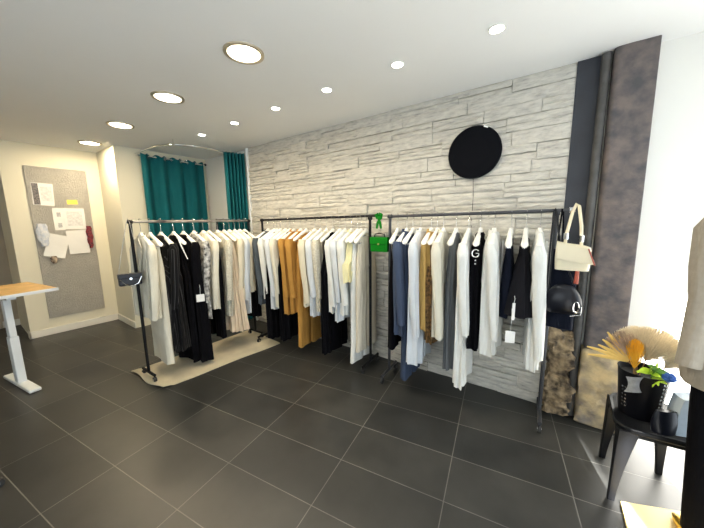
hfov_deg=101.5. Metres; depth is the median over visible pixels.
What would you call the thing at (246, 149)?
trim
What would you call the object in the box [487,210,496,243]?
clothes hanger
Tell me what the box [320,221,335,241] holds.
clothes hanger
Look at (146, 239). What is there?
clothes hanger
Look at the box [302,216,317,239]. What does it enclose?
clothes hanger
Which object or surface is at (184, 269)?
dress
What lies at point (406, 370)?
trousers
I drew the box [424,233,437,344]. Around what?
dress
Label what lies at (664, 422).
cup
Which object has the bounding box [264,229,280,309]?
shirt
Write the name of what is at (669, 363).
pampas plume
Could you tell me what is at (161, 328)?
trousers
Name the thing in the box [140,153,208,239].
curtain
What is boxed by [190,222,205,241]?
clothes hanger
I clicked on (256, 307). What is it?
dress
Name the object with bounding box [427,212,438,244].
clothes hanger
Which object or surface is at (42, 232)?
swatch
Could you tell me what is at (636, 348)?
leaf
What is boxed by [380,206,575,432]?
rack
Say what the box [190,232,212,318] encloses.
blouse
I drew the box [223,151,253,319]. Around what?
curtain
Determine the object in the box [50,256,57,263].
swatch
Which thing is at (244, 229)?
clothes hanger
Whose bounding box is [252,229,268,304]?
jacket
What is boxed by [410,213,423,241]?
clothes hanger
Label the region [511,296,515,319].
tag
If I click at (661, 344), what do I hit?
pampas plume
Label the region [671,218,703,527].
mannequin
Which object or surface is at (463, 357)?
dress
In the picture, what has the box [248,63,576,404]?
stone wall
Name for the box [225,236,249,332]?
skirt
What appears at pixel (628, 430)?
stool
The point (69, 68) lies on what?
ceiling
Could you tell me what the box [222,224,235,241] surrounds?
clothes hanger
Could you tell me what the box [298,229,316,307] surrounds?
blazer
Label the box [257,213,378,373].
rack
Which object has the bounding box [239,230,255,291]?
jacket
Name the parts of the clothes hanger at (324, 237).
arm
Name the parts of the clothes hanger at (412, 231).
arm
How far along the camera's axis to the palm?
1.57 m
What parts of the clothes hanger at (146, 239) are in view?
arm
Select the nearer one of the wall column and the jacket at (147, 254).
the wall column
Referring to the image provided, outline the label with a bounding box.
[625,376,642,392]
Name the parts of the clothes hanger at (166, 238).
arm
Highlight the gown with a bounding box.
[178,234,213,362]
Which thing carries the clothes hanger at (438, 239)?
hanging from the rack at (389, 216)
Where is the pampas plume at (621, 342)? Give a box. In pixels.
[605,331,637,357]
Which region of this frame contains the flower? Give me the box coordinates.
[661,372,677,382]
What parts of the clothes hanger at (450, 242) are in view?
arm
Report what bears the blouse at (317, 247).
attached to the white knit
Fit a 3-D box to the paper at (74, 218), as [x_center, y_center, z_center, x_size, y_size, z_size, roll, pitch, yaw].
[-3.933,-0.643,4.078,0.002,0.290,0.220,5,10,35]
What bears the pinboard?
attached to the wall at (15, 213)
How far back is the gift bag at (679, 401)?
1.39 m
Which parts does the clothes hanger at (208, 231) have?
arm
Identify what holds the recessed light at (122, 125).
in the ceiling
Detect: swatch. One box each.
[35,224,49,245]
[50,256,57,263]
[86,226,93,247]
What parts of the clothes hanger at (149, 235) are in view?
arm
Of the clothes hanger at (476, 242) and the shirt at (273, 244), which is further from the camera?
the shirt at (273, 244)
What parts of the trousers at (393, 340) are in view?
seat, leg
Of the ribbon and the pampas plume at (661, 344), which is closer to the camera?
the pampas plume at (661, 344)
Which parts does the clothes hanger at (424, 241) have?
arm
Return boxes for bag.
[117,219,142,286]
[370,233,388,251]
[546,209,575,329]
[555,203,594,283]
[667,392,689,436]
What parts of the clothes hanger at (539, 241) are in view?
arm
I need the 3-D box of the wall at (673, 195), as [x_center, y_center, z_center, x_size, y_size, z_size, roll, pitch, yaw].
[0.201,-0.255,3.235,6.340,2.540,0.200,5,10,35]
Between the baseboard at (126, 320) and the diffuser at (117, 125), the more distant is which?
the baseboard at (126, 320)
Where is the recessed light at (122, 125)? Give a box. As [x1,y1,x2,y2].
[106,121,134,128]
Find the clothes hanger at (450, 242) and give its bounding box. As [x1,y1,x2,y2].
[447,211,462,245]
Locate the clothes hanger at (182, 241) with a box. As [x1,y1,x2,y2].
[168,219,185,244]
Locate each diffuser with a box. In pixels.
[80,142,99,144]
[109,123,131,127]
[154,93,180,102]
[227,45,259,61]
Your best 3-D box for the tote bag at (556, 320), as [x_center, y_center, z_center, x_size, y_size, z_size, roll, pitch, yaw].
[1.417,0.036,1.918,0.094,0.802,0.144,-6,10,-32]
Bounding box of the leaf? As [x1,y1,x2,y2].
[626,339,645,373]
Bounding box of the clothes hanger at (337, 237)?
[333,220,346,239]
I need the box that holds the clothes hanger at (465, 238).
[461,211,473,242]
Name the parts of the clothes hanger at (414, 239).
arm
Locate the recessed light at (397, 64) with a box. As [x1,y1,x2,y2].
[391,61,403,68]
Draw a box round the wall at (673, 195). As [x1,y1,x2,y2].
[205,31,703,404]
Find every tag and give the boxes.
[196,285,204,301]
[505,320,514,342]
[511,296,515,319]
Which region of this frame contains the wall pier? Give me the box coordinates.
[96,145,210,327]
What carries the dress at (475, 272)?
hanging from the clothes hanger at (476, 242)
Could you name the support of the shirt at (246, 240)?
attached to the skirt
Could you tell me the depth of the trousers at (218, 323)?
3.26 m
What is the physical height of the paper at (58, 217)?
0.300 m
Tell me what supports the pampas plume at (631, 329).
in the planter
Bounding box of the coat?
[199,231,220,309]
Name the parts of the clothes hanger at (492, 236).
arm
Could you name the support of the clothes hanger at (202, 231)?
hanging from the rack at (147, 369)
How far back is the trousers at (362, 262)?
2.81 m
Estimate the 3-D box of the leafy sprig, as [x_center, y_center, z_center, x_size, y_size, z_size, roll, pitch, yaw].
[1.519,0.574,1.453,0.125,0.152,0.070,2,9,17]
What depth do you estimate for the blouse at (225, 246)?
3.23 m
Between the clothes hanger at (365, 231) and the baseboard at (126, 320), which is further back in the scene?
the baseboard at (126, 320)
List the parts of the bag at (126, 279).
chain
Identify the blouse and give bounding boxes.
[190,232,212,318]
[211,231,234,315]
[257,229,271,298]
[311,229,327,312]
[337,229,354,315]
[477,229,503,357]
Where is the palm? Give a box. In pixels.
[587,332,635,373]
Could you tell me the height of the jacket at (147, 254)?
0.809 m
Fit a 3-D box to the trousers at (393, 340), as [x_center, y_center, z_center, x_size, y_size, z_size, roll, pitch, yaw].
[0.415,0.247,2.645,0.089,1.007,0.352,4,10,27]
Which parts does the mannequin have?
trouser leg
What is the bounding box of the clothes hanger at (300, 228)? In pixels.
[288,217,302,238]
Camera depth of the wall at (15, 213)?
3.85 m
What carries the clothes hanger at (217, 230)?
hanging from the rack at (147, 369)
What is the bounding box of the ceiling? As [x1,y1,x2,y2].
[0,0,703,159]
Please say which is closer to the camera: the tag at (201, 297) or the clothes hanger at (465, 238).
the clothes hanger at (465, 238)
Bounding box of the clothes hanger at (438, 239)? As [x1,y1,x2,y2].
[434,212,445,241]
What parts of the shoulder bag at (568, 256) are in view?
handle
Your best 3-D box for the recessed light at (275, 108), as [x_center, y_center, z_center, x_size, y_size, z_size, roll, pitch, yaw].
[-0.707,-1.437,2.658,0.092,0.007,0.092,5,10,35]
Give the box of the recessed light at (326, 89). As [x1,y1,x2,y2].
[321,87,331,92]
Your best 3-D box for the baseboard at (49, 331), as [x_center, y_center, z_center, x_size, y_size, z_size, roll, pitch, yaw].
[-4.003,0.894,4.203,0.015,0.095,0.965,5,10,35]
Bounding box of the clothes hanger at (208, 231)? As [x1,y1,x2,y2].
[207,222,220,242]
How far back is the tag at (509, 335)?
1.98 m
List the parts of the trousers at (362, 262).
leg, seat, leg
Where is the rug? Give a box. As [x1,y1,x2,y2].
[131,330,279,386]
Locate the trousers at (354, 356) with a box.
[350,236,372,363]
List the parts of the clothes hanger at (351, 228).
arm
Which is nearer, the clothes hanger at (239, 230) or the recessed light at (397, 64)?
the recessed light at (397, 64)
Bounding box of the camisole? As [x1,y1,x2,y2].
[342,233,355,283]
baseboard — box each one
[0,319,20,328]
[29,313,117,338]
[118,313,135,327]
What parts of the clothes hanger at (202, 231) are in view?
arm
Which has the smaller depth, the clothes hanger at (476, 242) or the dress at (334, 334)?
the clothes hanger at (476, 242)
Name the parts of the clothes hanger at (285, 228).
arm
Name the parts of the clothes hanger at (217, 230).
arm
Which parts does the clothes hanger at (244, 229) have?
arm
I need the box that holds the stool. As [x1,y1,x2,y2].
[598,393,685,500]
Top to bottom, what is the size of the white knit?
0.897 m
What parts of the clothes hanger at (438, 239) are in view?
arm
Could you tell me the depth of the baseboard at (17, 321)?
4.36 m
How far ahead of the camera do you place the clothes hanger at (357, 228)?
2.77 m
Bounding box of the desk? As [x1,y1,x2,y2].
[0,282,58,393]
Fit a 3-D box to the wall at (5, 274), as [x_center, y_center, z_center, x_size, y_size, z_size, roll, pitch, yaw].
[-5.998,-0.142,3.051,0.100,2.540,2.970,5,10,35]
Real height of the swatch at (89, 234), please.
0.320 m
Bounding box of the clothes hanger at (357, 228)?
[345,216,358,242]
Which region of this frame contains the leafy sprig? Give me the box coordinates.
[636,362,666,386]
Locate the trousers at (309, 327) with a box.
[296,235,321,347]
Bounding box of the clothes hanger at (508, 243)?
[504,216,514,248]
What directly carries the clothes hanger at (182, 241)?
hanging from the rack at (147, 369)
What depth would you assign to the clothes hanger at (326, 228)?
2.98 m
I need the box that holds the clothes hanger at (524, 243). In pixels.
[520,209,528,248]
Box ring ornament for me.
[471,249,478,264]
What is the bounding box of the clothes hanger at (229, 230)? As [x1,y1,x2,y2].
[227,218,240,238]
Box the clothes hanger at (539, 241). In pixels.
[536,209,543,244]
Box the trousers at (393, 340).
[388,236,400,349]
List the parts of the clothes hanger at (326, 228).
arm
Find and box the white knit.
[305,232,321,316]
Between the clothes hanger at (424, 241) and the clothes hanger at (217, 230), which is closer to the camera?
the clothes hanger at (424, 241)
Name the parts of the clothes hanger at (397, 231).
arm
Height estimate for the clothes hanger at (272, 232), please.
0.258 m
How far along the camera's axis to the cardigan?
3.32 m
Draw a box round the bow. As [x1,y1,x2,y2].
[375,212,382,228]
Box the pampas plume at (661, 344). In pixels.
[634,325,678,374]
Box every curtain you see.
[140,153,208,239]
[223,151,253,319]
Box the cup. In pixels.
[650,409,677,435]
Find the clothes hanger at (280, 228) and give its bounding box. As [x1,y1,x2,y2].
[268,217,281,238]
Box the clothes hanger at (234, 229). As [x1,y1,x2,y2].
[233,222,245,238]
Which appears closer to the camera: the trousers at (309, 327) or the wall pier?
the trousers at (309, 327)
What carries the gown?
hanging from the clothes hanger at (189, 238)
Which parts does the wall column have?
panel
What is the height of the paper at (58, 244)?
0.356 m
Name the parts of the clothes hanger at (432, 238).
arm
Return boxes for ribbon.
[177,238,187,258]
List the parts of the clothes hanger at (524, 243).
arm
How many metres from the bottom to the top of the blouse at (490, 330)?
0.930 m
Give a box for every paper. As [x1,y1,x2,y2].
[30,182,54,205]
[43,233,69,257]
[52,208,65,229]
[62,208,85,228]
[66,230,89,253]
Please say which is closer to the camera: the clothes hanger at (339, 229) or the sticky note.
the clothes hanger at (339, 229)
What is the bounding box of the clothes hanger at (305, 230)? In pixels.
[293,220,309,241]
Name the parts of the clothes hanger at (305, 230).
arm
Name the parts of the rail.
rail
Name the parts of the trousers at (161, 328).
leg, seat, leg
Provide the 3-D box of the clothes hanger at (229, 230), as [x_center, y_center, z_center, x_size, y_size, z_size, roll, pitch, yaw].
[-1.457,-0.411,3.413,0.410,0.258,0.049,5,10,34]
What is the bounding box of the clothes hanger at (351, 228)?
[340,216,353,239]
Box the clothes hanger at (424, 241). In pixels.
[421,212,433,244]
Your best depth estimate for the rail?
3.67 m
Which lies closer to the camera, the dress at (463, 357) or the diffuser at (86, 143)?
the dress at (463, 357)
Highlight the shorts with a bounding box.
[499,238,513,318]
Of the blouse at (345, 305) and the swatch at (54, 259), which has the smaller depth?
the blouse at (345, 305)
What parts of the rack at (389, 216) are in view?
post, post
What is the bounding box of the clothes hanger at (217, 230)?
[213,218,229,239]
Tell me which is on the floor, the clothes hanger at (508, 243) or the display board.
the display board
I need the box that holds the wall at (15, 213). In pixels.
[0,139,117,333]
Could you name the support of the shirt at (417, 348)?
hanging from the rack at (389, 216)
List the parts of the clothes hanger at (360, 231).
arm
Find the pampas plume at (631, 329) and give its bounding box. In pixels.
[614,326,650,373]
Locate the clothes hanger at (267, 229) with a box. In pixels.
[255,218,269,237]
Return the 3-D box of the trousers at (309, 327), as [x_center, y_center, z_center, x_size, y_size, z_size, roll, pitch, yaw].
[-0.501,0.299,3.298,0.090,1.257,0.370,4,10,31]
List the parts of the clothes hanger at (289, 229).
arm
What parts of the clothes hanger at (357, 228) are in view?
arm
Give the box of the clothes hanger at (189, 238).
[181,219,195,242]
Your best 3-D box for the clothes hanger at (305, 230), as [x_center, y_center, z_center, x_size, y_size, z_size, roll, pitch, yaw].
[-0.509,-0.378,3.196,0.049,0.294,0.410,4,10,31]
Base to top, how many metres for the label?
0.101 m
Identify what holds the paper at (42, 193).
attached to the pinboard
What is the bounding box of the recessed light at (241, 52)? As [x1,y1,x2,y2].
[223,41,263,64]
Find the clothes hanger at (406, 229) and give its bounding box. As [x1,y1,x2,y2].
[396,213,409,241]
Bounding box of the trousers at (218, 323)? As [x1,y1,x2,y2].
[210,237,226,338]
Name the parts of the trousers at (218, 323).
leg, leg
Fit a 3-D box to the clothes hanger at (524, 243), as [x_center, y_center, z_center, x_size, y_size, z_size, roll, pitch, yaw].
[1.244,-0.242,2.057,0.049,0.294,0.410,4,10,31]
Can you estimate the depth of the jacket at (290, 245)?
3.11 m
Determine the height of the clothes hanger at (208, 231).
0.294 m
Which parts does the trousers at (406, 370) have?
seat, leg, leg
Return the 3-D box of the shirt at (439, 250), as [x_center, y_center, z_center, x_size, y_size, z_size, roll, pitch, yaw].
[0.761,0.145,2.416,0.144,0.875,0.501,4,10,31]
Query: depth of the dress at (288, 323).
3.32 m
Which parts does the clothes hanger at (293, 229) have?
arm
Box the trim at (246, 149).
[245,148,258,319]
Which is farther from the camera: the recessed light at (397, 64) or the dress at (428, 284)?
the dress at (428, 284)
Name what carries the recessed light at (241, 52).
in the ceiling
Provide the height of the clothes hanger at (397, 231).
0.294 m
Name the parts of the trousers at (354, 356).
seat, leg, leg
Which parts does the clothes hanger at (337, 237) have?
arm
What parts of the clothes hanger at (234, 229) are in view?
arm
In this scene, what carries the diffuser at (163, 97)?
attached to the recessed light at (163, 96)
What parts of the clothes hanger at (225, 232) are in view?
arm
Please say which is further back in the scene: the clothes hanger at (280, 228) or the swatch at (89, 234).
the swatch at (89, 234)
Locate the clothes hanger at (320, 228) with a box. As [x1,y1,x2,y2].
[308,216,321,239]
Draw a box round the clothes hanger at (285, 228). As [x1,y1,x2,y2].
[273,217,287,238]
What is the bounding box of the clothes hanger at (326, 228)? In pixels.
[314,216,329,239]
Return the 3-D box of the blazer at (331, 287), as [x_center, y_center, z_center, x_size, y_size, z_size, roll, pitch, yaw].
[-0.112,0.060,3.020,0.130,0.841,0.500,4,10,31]
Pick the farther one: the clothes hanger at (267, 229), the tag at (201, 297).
the clothes hanger at (267, 229)
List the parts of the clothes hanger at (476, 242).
arm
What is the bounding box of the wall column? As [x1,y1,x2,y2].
[541,35,661,432]
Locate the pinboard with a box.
[23,165,104,317]
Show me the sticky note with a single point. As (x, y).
(68, 201)
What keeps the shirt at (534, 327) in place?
hanging from the rack at (389, 216)
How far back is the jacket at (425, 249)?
2.33 m
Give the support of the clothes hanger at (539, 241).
hanging from the rack at (389, 216)
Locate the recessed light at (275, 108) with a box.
[270,106,280,110]
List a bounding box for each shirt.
[234,230,251,313]
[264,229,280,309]
[269,229,284,307]
[330,229,350,322]
[406,229,430,365]
[431,229,449,340]
[522,229,547,372]
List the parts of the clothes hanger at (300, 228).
arm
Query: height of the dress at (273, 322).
1.277 m
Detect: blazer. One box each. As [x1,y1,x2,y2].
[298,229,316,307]
[324,229,339,313]
[392,229,413,336]
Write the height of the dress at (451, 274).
1.107 m
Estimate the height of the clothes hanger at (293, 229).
0.258 m
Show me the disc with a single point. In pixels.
(476, 150)
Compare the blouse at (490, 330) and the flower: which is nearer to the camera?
the flower
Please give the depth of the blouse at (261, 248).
3.30 m
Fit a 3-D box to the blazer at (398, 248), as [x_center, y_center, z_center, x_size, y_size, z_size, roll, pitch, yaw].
[0.492,0.143,2.581,0.171,0.910,0.526,4,10,31]
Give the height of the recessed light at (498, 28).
0.007 m
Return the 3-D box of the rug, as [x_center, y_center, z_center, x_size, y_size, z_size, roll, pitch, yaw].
[-1.552,1.028,3.291,0.732,0.031,1.438,5,10,35]
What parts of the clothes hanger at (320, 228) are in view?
arm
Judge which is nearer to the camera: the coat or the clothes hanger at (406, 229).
the clothes hanger at (406, 229)
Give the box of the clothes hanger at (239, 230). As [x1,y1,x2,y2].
[238,224,250,237]
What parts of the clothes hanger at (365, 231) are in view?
arm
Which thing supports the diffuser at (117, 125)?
attached to the recessed light at (122, 125)
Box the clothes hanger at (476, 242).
[473,211,485,246]
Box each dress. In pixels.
[156,235,191,352]
[169,235,198,351]
[245,232,261,316]
[265,232,279,338]
[278,232,297,340]
[321,232,347,354]
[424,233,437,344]
[442,232,460,370]
[452,232,472,390]
[466,232,485,350]
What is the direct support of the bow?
attached to the rack at (371, 358)
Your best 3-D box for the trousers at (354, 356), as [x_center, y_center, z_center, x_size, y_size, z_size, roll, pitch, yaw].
[0.098,0.345,2.936,0.087,1.257,0.411,5,10,34]
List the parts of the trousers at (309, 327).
seat, leg, leg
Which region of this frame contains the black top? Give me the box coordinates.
[504,237,531,318]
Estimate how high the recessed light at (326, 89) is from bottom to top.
0.007 m
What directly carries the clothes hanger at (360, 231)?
hanging from the rack at (371, 358)
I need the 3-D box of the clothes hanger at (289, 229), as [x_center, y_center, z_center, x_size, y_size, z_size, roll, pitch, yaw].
[-0.719,-0.412,3.320,0.049,0.258,0.410,4,10,31]
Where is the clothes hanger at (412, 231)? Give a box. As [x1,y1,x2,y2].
[402,213,415,244]
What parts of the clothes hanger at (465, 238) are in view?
arm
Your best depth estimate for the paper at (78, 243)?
4.12 m
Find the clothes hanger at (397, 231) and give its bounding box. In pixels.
[389,213,400,244]
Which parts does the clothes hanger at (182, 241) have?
arm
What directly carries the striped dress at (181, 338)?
hanging from the clothes hanger at (166, 238)
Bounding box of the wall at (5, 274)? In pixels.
[0,220,18,321]
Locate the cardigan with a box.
[224,230,245,298]
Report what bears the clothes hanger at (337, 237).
hanging from the rack at (371, 358)
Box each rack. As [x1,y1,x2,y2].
[127,219,263,381]
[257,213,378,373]
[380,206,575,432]
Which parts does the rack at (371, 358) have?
post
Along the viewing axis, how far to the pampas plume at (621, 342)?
1.54 m
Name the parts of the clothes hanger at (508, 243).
arm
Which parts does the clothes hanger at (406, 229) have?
arm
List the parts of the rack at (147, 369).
post, post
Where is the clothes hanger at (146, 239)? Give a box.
[134,219,153,244]
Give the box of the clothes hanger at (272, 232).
[263,217,277,239]
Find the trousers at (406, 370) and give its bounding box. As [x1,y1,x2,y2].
[400,237,419,380]
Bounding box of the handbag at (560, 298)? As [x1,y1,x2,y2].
[546,208,581,316]
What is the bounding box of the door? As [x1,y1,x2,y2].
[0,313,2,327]
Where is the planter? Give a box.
[617,360,670,421]
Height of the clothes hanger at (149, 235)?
0.294 m
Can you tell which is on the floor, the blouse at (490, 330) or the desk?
the desk
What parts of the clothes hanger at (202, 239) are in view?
arm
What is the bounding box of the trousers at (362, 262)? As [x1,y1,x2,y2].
[356,236,376,352]
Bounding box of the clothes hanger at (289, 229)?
[276,217,290,240]
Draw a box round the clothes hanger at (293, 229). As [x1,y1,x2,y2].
[281,220,295,238]
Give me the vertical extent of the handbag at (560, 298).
0.690 m
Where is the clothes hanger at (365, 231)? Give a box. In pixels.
[354,217,373,243]
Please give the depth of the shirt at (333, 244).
2.79 m
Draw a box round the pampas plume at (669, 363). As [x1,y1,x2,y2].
[663,345,678,369]
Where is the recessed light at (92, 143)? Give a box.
[77,140,101,145]
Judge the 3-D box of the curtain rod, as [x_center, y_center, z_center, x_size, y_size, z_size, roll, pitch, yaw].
[-2.710,-1.574,4.375,0.087,0.040,0.968,5,10,35]
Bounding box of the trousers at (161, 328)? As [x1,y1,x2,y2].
[150,240,174,364]
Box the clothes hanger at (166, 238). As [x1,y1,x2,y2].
[158,218,172,244]
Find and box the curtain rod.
[135,154,205,165]
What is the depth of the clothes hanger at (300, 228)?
3.16 m
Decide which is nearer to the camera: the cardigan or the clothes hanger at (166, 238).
the clothes hanger at (166, 238)
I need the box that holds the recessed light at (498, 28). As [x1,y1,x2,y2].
[488,24,505,34]
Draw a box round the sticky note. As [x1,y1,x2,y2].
[67,200,77,203]
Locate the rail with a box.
[134,139,242,153]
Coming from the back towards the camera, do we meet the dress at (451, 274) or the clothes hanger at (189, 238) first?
the clothes hanger at (189, 238)
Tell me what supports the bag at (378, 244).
hanging from the rack at (389, 216)
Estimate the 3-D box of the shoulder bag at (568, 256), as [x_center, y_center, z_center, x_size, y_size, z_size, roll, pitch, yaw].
[1.441,-0.140,1.851,0.204,0.509,0.202,5,10,35]
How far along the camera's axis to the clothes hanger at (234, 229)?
3.42 m
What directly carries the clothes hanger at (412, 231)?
hanging from the rack at (389, 216)
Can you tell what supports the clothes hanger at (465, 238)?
hanging from the rack at (389, 216)
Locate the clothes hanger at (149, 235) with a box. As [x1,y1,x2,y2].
[146,219,162,246]
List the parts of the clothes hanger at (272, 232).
arm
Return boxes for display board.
[620,501,680,527]
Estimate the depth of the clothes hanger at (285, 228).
3.27 m
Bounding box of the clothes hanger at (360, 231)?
[349,218,368,243]
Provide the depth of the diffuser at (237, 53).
1.78 m
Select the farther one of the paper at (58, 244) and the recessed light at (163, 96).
the paper at (58, 244)
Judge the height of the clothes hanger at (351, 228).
0.258 m
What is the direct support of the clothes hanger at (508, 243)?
hanging from the rack at (389, 216)
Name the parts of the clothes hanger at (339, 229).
arm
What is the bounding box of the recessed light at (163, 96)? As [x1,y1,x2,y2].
[150,91,184,103]
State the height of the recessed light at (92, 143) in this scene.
0.010 m
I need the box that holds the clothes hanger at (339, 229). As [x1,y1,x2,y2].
[328,218,341,239]
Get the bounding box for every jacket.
[129,233,161,320]
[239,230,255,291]
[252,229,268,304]
[278,229,295,314]
[285,229,307,312]
[419,229,433,330]
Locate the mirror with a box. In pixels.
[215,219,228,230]
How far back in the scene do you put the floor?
1.92 m
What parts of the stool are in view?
leg, leg, seat, leg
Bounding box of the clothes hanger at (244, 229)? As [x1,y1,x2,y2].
[243,224,254,237]
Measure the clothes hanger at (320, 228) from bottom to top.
0.258 m
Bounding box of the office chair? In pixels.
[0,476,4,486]
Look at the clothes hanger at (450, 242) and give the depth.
2.22 m
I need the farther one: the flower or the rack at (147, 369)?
the rack at (147, 369)
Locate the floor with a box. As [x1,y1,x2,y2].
[0,318,684,527]
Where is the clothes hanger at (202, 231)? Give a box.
[201,219,214,240]
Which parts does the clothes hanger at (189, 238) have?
arm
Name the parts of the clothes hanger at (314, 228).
arm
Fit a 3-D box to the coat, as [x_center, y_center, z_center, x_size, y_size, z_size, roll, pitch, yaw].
[-1.632,0.064,3.215,0.499,0.856,0.118,5,10,34]
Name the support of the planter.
on the stool
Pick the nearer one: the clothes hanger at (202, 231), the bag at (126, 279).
the bag at (126, 279)
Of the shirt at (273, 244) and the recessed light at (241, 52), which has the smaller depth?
the recessed light at (241, 52)

